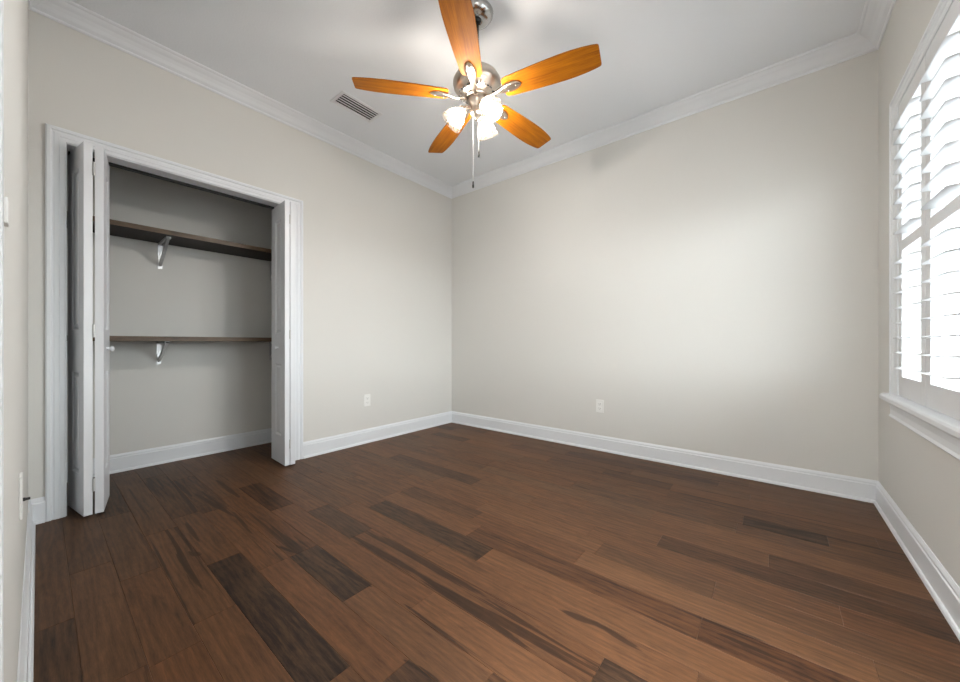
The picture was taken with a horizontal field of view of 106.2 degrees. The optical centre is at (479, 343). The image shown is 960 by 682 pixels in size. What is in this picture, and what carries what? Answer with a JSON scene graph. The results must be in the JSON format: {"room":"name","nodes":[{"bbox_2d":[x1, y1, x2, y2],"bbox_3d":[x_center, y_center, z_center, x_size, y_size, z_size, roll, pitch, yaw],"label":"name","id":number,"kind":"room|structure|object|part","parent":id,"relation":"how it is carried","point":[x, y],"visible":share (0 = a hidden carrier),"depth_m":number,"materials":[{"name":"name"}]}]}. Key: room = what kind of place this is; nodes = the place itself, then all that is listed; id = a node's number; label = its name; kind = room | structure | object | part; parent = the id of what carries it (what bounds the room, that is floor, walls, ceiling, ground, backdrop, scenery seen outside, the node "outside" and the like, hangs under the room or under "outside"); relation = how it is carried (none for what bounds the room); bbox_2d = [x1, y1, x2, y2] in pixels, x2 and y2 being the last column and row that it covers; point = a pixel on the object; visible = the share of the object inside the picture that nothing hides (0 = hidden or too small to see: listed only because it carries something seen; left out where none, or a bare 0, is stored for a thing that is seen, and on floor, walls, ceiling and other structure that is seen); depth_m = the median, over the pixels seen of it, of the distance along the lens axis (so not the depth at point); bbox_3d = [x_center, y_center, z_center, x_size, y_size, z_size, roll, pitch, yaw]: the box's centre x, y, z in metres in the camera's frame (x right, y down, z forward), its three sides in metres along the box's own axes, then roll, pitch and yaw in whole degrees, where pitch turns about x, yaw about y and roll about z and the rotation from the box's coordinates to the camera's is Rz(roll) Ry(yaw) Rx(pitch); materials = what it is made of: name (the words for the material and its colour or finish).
{"room":"empty bedroom","nodes":[
{"label":"empty bedroom","id":0,"kind":"room"},
{"bbox_2d":[4,0,27,681],"bbox_3d":[-1.375,-0.443,1.014,4.380,2.785,0.100,0,0,39],"label":"wall","id":1,"kind":"structure","parent":0,"point":[15,11],"depth_m":0.79,"materials":[{"name":"beige paint"}]},
{"bbox_2d":[0,0,3,681],"bbox_3d":[0.019,-0.111,-0.045,0.864,2.122,0.019,0,0,39],"label":"trim","id":2,"kind":"structure","parent":1,"relation":"attached to","point":[1,1],"depth_m":0.22,"materials":[{"name":"white paint"}]},
{"bbox_2d":[4,179,8,254],"bbox_3d":[-0.679,-0.188,0.515,0.070,0.114,0.006,0,0,39],"label":"light switch","id":3,"kind":"object","parent":1,"relation":"attached to","point":[6,201],"visible":0.41,"depth_m":0.51,"materials":[{"name":"plastic"}]},
{"bbox_3d":[-0.681,-0.188,0.513,0.070,0.114,0.001,0,0,39],"label":"plate","id":4,"kind":"part","parent":3,"relation":"part of","materials":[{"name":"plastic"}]},
{"bbox_2d":[19,472,29,519],"bbox_3d":[-1.252,0.417,0.991,0.070,0.114,0.019,0,0,39],"label":"cable jack","id":5,"kind":"object","parent":1,"relation":"attached to","point":[21,499],"visible":1,"depth_m":0.96,"materials":[{"name":"plastic"}]},
{"bbox_3d":[-1.256,0.417,0.986,0.070,0.114,0.006,0,0,39],"label":"plate","id":6,"kind":"part","parent":5,"relation":"part of","materials":[{"name":"plastic"}]},
{"bbox_2d":[17,496,44,681],"bbox_3d":[-1.323,0.884,1.072,2.628,0.132,0.056,0,0,39],"label":"baseboard","id":7,"kind":"structure","parent":1,"relation":"attached to","point":[36,507],"depth_m":1.23,"materials":[{"name":"white paint"}]},
{"bbox_2d":[28,0,43,8],"bbox_3d":[-0.971,-1.790,0.814,3.500,0.090,0.100,0,0,39],"label":"trim","id":8,"kind":"structure","parent":1,"relation":"attached to","point":[31,3],"depth_m":1.87,"materials":[{"name":"white paint"}]},
{"bbox_2d":[67,153,271,461],"bbox_3d":[-2.390,-0.443,3.092,0.100,2.785,1.838,0,0,39],"label":"wall","id":9,"kind":"structure","parent":0,"point":[199,390],"depth_m":2.96,"materials":[{"name":"beige paint"}]},
{"bbox_2d":[157,341,169,363],"bbox_3d":[-2.416,0.075,2.744,0.300,0.180,0.026,0,0,39],"label":"shelf bracket","id":10,"kind":"object","parent":9,"relation":"attached to","point":[160,354],"visible":1,"depth_m":2.78,"materials":[{"name":"metal"}]},
{"bbox_3d":[-2.529,0.075,2.837,0.007,0.179,0.026,0,0,39],"label":"wall plate","id":11,"kind":"part","parent":10,"relation":"part of","materials":[{"name":"metal"}]},
{"bbox_2d":[158,236,170,268],"bbox_3d":[-2.412,-0.688,2.750,0.300,0.200,0.026,0,0,39],"label":"shelf bracket","id":12,"kind":"object","parent":9,"relation":"attached to","point":[165,241],"visible":1,"depth_m":2.79,"materials":[{"name":"metal"}]},
{"bbox_3d":[-2.525,-0.688,2.842,0.007,0.199,0.026,0,0,39],"label":"wall plate","id":13,"kind":"part","parent":12,"relation":"part of","materials":[{"name":"metal"}]},
{"bbox_3d":[-2.410,-0.779,2.748,0.296,0.015,0.026,0,0,39],"label":"shelf arm","id":14,"kind":"part","parent":12,"relation":"part of","materials":[{"name":"metal"}]},
{"bbox_2d":[67,211,271,260],"bbox_3d":[-2.246,-0.805,2.910,0.353,0.034,1.736,0,0,39],"label":"closet shelf","id":15,"kind":"object","parent":9,"relation":"attached to","point":[117,228],"visible":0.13,"depth_m":2.77,"materials":[{"name":"brown wood"}]},
{"bbox_2d":[67,335,271,341],"bbox_3d":[-2.246,-0.032,2.910,0.353,0.034,1.736,0,0,39],"label":"closet shelf","id":16,"kind":"object","parent":9,"relation":"attached to","point":[112,338],"visible":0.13,"depth_m":2.70,"materials":[{"name":"brown wood"}]},
{"bbox_2d":[67,428,271,482],"bbox_3d":[-2.151,0.884,2.832,0.600,0.132,1.738,0,0,39],"label":"baseboard","id":17,"kind":"structure","parent":9,"relation":"attached to","point":[127,461],"depth_m":2.95,"materials":[{"name":"white paint"}]},
{"bbox_2d":[269,342,271,359],"bbox_3d":[-1.901,0.075,3.376,0.300,0.180,0.026,0,0,39],"label":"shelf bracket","id":18,"kind":"object","parent":9,"relation":"attached to","point":[270,343],"visible":0.31,"depth_m":3.46,"materials":[{"name":"metal"}]},
{"bbox_2d":[270,261,271,280],"bbox_3d":[-1.898,-0.696,3.380,0.300,0.185,0.026,0,0,39],"label":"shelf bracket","id":19,"kind":"object","parent":9,"relation":"attached to","point":[270,261],"visible":0.29,"depth_m":3.47,"materials":[{"name":"metal"}]},
{"bbox_2d":[28,9,451,499],"bbox_3d":[-1.406,-0.443,3.160,0.140,2.785,3.188,0,0,39],"label":"wall","id":20,"kind":"structure","parent":0,"point":[377,241],"depth_m":3.05,"materials":[{"name":"beige paint"}]},
{"bbox_2d":[68,141,113,516],"bbox_3d":[-2.223,-0.078,2.065,0.292,2.028,0.178,0,0,39],"label":"door","id":21,"kind":"structure","parent":20,"relation":"in","point":[82,168],"depth_m":1.99,"materials":[{"name":"white paint"}]},
{"bbox_3d":[-2.254,-0.078,2.028,0.288,2.028,0.034,0,0,30],"label":"panel","id":22,"kind":"part","parent":21,"relation":"part of","materials":[{"name":"white paint"}]},
{"bbox_3d":[-2.198,-0.078,2.098,0.034,2.028,0.288,0,0,-41],"label":"panel","id":23,"kind":"part","parent":21,"relation":"part of","materials":[{"name":"white paint"}]},
{"bbox_2d":[68,151,273,208],"bbox_3d":[-1.983,-1.090,2.521,0.030,0.012,1.188,0,0,39],"label":"door track","id":24,"kind":"object","parent":20,"relation":"attached to","point":[110,163],"visible":0.64,"depth_m":2.46,"materials":[{"name":"black metal"}]},
{"bbox_2d":[45,123,302,521],"bbox_3d":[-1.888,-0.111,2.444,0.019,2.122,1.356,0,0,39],"label":"trim","id":25,"kind":"structure","parent":20,"relation":"attached to","point":[56,138],"depth_m":1.96,"materials":[{"name":"white paint"}]},
{"bbox_2d":[29,0,451,198],"bbox_3d":[-1.313,-1.790,3.085,0.100,0.090,3.188,0,0,39],"label":"trim","id":26,"kind":"structure","parent":20,"relation":"attached to","point":[68,13],"depth_m":2.45,"materials":[{"name":"white paint"}]},
{"bbox_2d":[272,200,294,465],"bbox_3d":[-1.574,-0.078,2.862,0.118,2.028,0.294,0,0,-42],"label":"door","id":27,"kind":"structure","parent":20,"relation":"in","point":[283,214],"depth_m":2.79,"materials":[{"name":"white paint"}]},
{"bbox_3d":[-1.545,-0.078,2.892,0.034,2.028,0.288,0,0,-42],"label":"panel","id":28,"kind":"part","parent":27,"relation":"part of","materials":[{"name":"white paint"}]},
{"bbox_2d":[364,394,369,406],"bbox_3d":[-1.078,0.545,3.444,0.009,0.114,0.070,0,0,39],"label":"wall outlet","id":29,"kind":"object","parent":20,"relation":"attached to","point":[366,396],"visible":1,"depth_m":3.44,"materials":[{"name":"plastic"}]},
{"bbox_2d":[303,411,451,458],"bbox_3d":[-0.896,0.884,3.656,0.024,0.132,1.776,0,0,39],"label":"baseboard","id":30,"kind":"structure","parent":20,"relation":"attached to","point":[325,445],"depth_m":3.46,"materials":[{"name":"white paint"}]},
{"bbox_2d":[71,0,865,185],"bbox_3d":[0.048,-1.885,2.001,3.700,0.100,3.428,0,0,39],"label":"ceiling","id":31,"kind":"structure","parent":0,"point":[300,55],"depth_m":2.26,"materials":[{"name":"paint"}]},
{"bbox_2d":[330,90,382,122],"bbox_3d":[-0.957,-1.829,2.803,0.184,0.011,0.350,0,0,39],"label":"ceiling vent","id":32,"kind":"object","parent":31,"relation":"in","point":[344,100],"visible":1,"depth_m":2.79,"materials":[{"name":"metal"}]},
{"bbox_2d":[352,0,601,187],"bbox_3d":[0.015,-1.349,2.014,1.269,0.972,1.243,0,0,39],"label":"ceiling fan","id":33,"kind":"object","parent":31,"relation":"hanging from","point":[476,83],"visible":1,"depth_m":1.90,"materials":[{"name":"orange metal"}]},
{"bbox_3d":[-0.419,-1.365,1.929,0.495,0.006,0.144,0,12,-10],"label":"blade","id":34,"kind":"part","parent":33,"relation":"part of","materials":[{"name":"orange wood"}]},
{"bbox_3d":[-0.205,-1.365,2.357,0.144,0.006,0.495,-14,6,-27],"label":"blade","id":35,"kind":"part","parent":33,"relation":"part of","materials":[{"name":"orange wood"}]},
{"bbox_3d":[-0.126,-1.255,1.990,0.128,0.104,0.128,40,-3,40],"label":"lamp shade","id":36,"kind":"part","parent":33,"relation":"part of","materials":[{"name":"white glass"}]},
{"bbox_3d":[-0.077,-1.365,1.593,0.144,0.006,0.495,12,2,8],"label":"blade","id":37,"kind":"part","parent":33,"relation":"part of","materials":[{"name":"brown wood"}]},
{"bbox_3d":[-0.077,-1.295,1.991,0.078,0.052,0.049,0,0,3],"label":"lamp arm","id":38,"kind":"part","parent":33,"relation":"part of","materials":[{"name":"silver metal"}]},
{"bbox_3d":[0.032,-1.255,2.093,0.128,0.104,0.128,10,47,36],"label":"lamp shade","id":39,"kind":"part","parent":33,"relation":"part of","materials":[{"name":"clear glass"}]},
{"bbox_3d":[0.043,-1.253,1.903,0.054,0.081,0.054,17,-53,-45],"label":"bulb","id":40,"kind":"part","parent":33,"relation":"part of","materials":[{"name":"white glass"}]},
{"bbox_3d":[0.042,-1.255,1.905,0.128,0.104,0.128,17,-53,-45],"label":"lamp shade","id":41,"kind":"part","parent":33,"relation":"part of","materials":[{"name":"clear glass"}]},
{"bbox_3d":[0.268,-1.365,2.287,0.495,0.006,0.144,0,-12,-46],"label":"blade","id":42,"kind":"part","parent":33,"relation":"part of","materials":[{"name":"orange wood"}]},
{"bbox_3d":[0.347,-1.365,1.814,0.495,0.006,0.144,0,-12,27],"label":"blade","id":43,"kind":"part","parent":33,"relation":"part of","materials":[{"name":"brown wood"}]},
{"bbox_2d":[33,423,959,681],"bbox_3d":[-0.778,0.990,1.763,4.500,0.080,4.680,0,0,39],"label":"floor","id":44,"kind":"structure","parent":0,"point":[449,552],"depth_m":1.46,"materials":[{"name":"brown wood"}]},
{"bbox_2d":[452,50,878,480],"bbox_3d":[1.056,-0.443,3.300,3.780,2.785,0.140,0,0,39],"label":"wall","id":45,"kind":"structure","parent":0,"point":[710,277],"depth_m":2.70,"materials":[{"name":"beige paint"}]},
{"bbox_2d":[596,399,603,412],"bbox_3d":[1.064,0.558,3.197,0.070,0.114,0.009,0,0,39],"label":"wall outlet","id":46,"kind":"object","parent":45,"relation":"attached to","point":[599,403],"visible":1,"depth_m":3.19,"materials":[{"name":"plastic"}]},
{"bbox_2d":[452,33,876,198],"bbox_3d":[0.980,-1.790,3.207,3.500,0.090,0.100,0,0,39],"label":"trim","id":47,"kind":"structure","parent":45,"relation":"attached to","point":[852,46],"depth_m":2.70,"materials":[{"name":"white paint"}]},
{"bbox_2d":[452,411,877,502],"bbox_3d":[1.004,0.884,3.236,3.500,0.132,0.024,0,0,39],"label":"baseboard","id":48,"kind":"structure","parent":45,"relation":"attached to","point":[855,488],"depth_m":2.71,"materials":[{"name":"white paint"}]},
{"bbox_2d":[879,0,959,586],"bbox_3d":[1.371,-0.443,0.806,0.140,2.785,3.328,0,0,39],"label":"wall","id":49,"kind":"structure","parent":0,"point":[923,480],"depth_m":1.73,"materials":[{"name":"beige paint"}]},
{"bbox_2d":[857,0,895,49],"bbox_3d":[1.322,-1.790,0.936,0.100,0.090,3.188,0,0,39],"label":"trim","id":50,"kind":"structure","parent":49,"relation":"attached to","point":[876,14],"depth_m":1.99,"materials":[{"name":"white paint"}]},
{"bbox_2d":[873,481,959,640],"bbox_3d":[1.352,0.884,0.912,0.024,0.132,3.188,0,0,39],"label":"baseboard","id":51,"kind":"structure","parent":49,"relation":"attached to","point":[939,583],"depth_m":1.45,"materials":[{"name":"white paint"}]},
{"bbox_2d":[892,54,942,406],"bbox_3d":[1.931,-0.454,1.597,0.088,1.420,0.401,0,0,39],"label":"plantation shutter","id":52,"kind":"object","parent":49,"relation":"attached to","point":[910,200],"visible":0.74,"depth_m":1.61,"materials":[{"name":"white paint"}]},
{"bbox_3d":[1.931,-1.125,1.597,0.028,0.079,0.289,0,0,39],"label":"rail","id":53,"kind":"part","parent":52,"relation":"part of","materials":[{"name":"white paint"}]},
{"bbox_3d":[1.931,-0.466,1.597,0.028,0.048,0.289,0,0,39],"label":"rail","id":54,"kind":"part","parent":52,"relation":"part of","materials":[{"name":"white paint"}]},
{"bbox_3d":[1.931,0.208,1.597,0.028,0.096,0.289,0,0,39],"label":"rail","id":55,"kind":"part","parent":52,"relation":"part of","materials":[{"name":"white paint"}]},
{"bbox_2d":[879,393,959,438],"bbox_3d":[1.528,0.277,1.147,0.048,0.034,1.934,0,0,39],"label":"trim","id":56,"kind":"structure","parent":49,"relation":"attached to","point":[949,425],"depth_m":1.36,"materials":[{"name":"white paint"}]},
{"bbox_2d":[889,0,953,395],"bbox_3d":[1.539,-0.491,1.138,0.019,1.502,1.884,0,0,39],"label":"trim","id":57,"kind":"structure","parent":49,"relation":"attached to","point":[943,5],"depth_m":1.82,"materials":[{"name":"white paint"}]},
{"bbox_2d":[889,403,959,460],"bbox_3d":[1.537,0.339,1.141,0.026,0.090,1.884,0,0,39],"label":"trim","id":58,"kind":"structure","parent":49,"relation":"attached to","point":[948,443],"depth_m":1.40,"materials":[{"name":"white paint"}]},
{"bbox_2d":[919,0,959,420],"bbox_3d":[1.676,-0.454,1.285,0.088,1.420,0.396,0,0,39],"label":"plantation shutter","id":59,"kind":"object","parent":49,"relation":"attached to","point":[941,76],"visible":1,"depth_m":1.30,"materials":[{"name":"white paint"}]},
{"bbox_3d":[1.676,-1.125,1.285,0.028,0.079,0.284,0,0,39],"label":"rail","id":60,"kind":"part","parent":59,"relation":"part of","materials":[{"name":"white paint"}]},
{"bbox_3d":[1.676,-0.466,1.285,0.028,0.048,0.284,0,0,39],"label":"rail","id":61,"kind":"part","parent":59,"relation":"part of","materials":[{"name":"white paint"}]},
{"bbox_3d":[1.676,0.208,1.285,0.028,0.096,0.284,0,0,39],"label":"rail","id":62,"kind":"part","parent":59,"relation":"part of","materials":[{"name":"white paint"}]}
]}

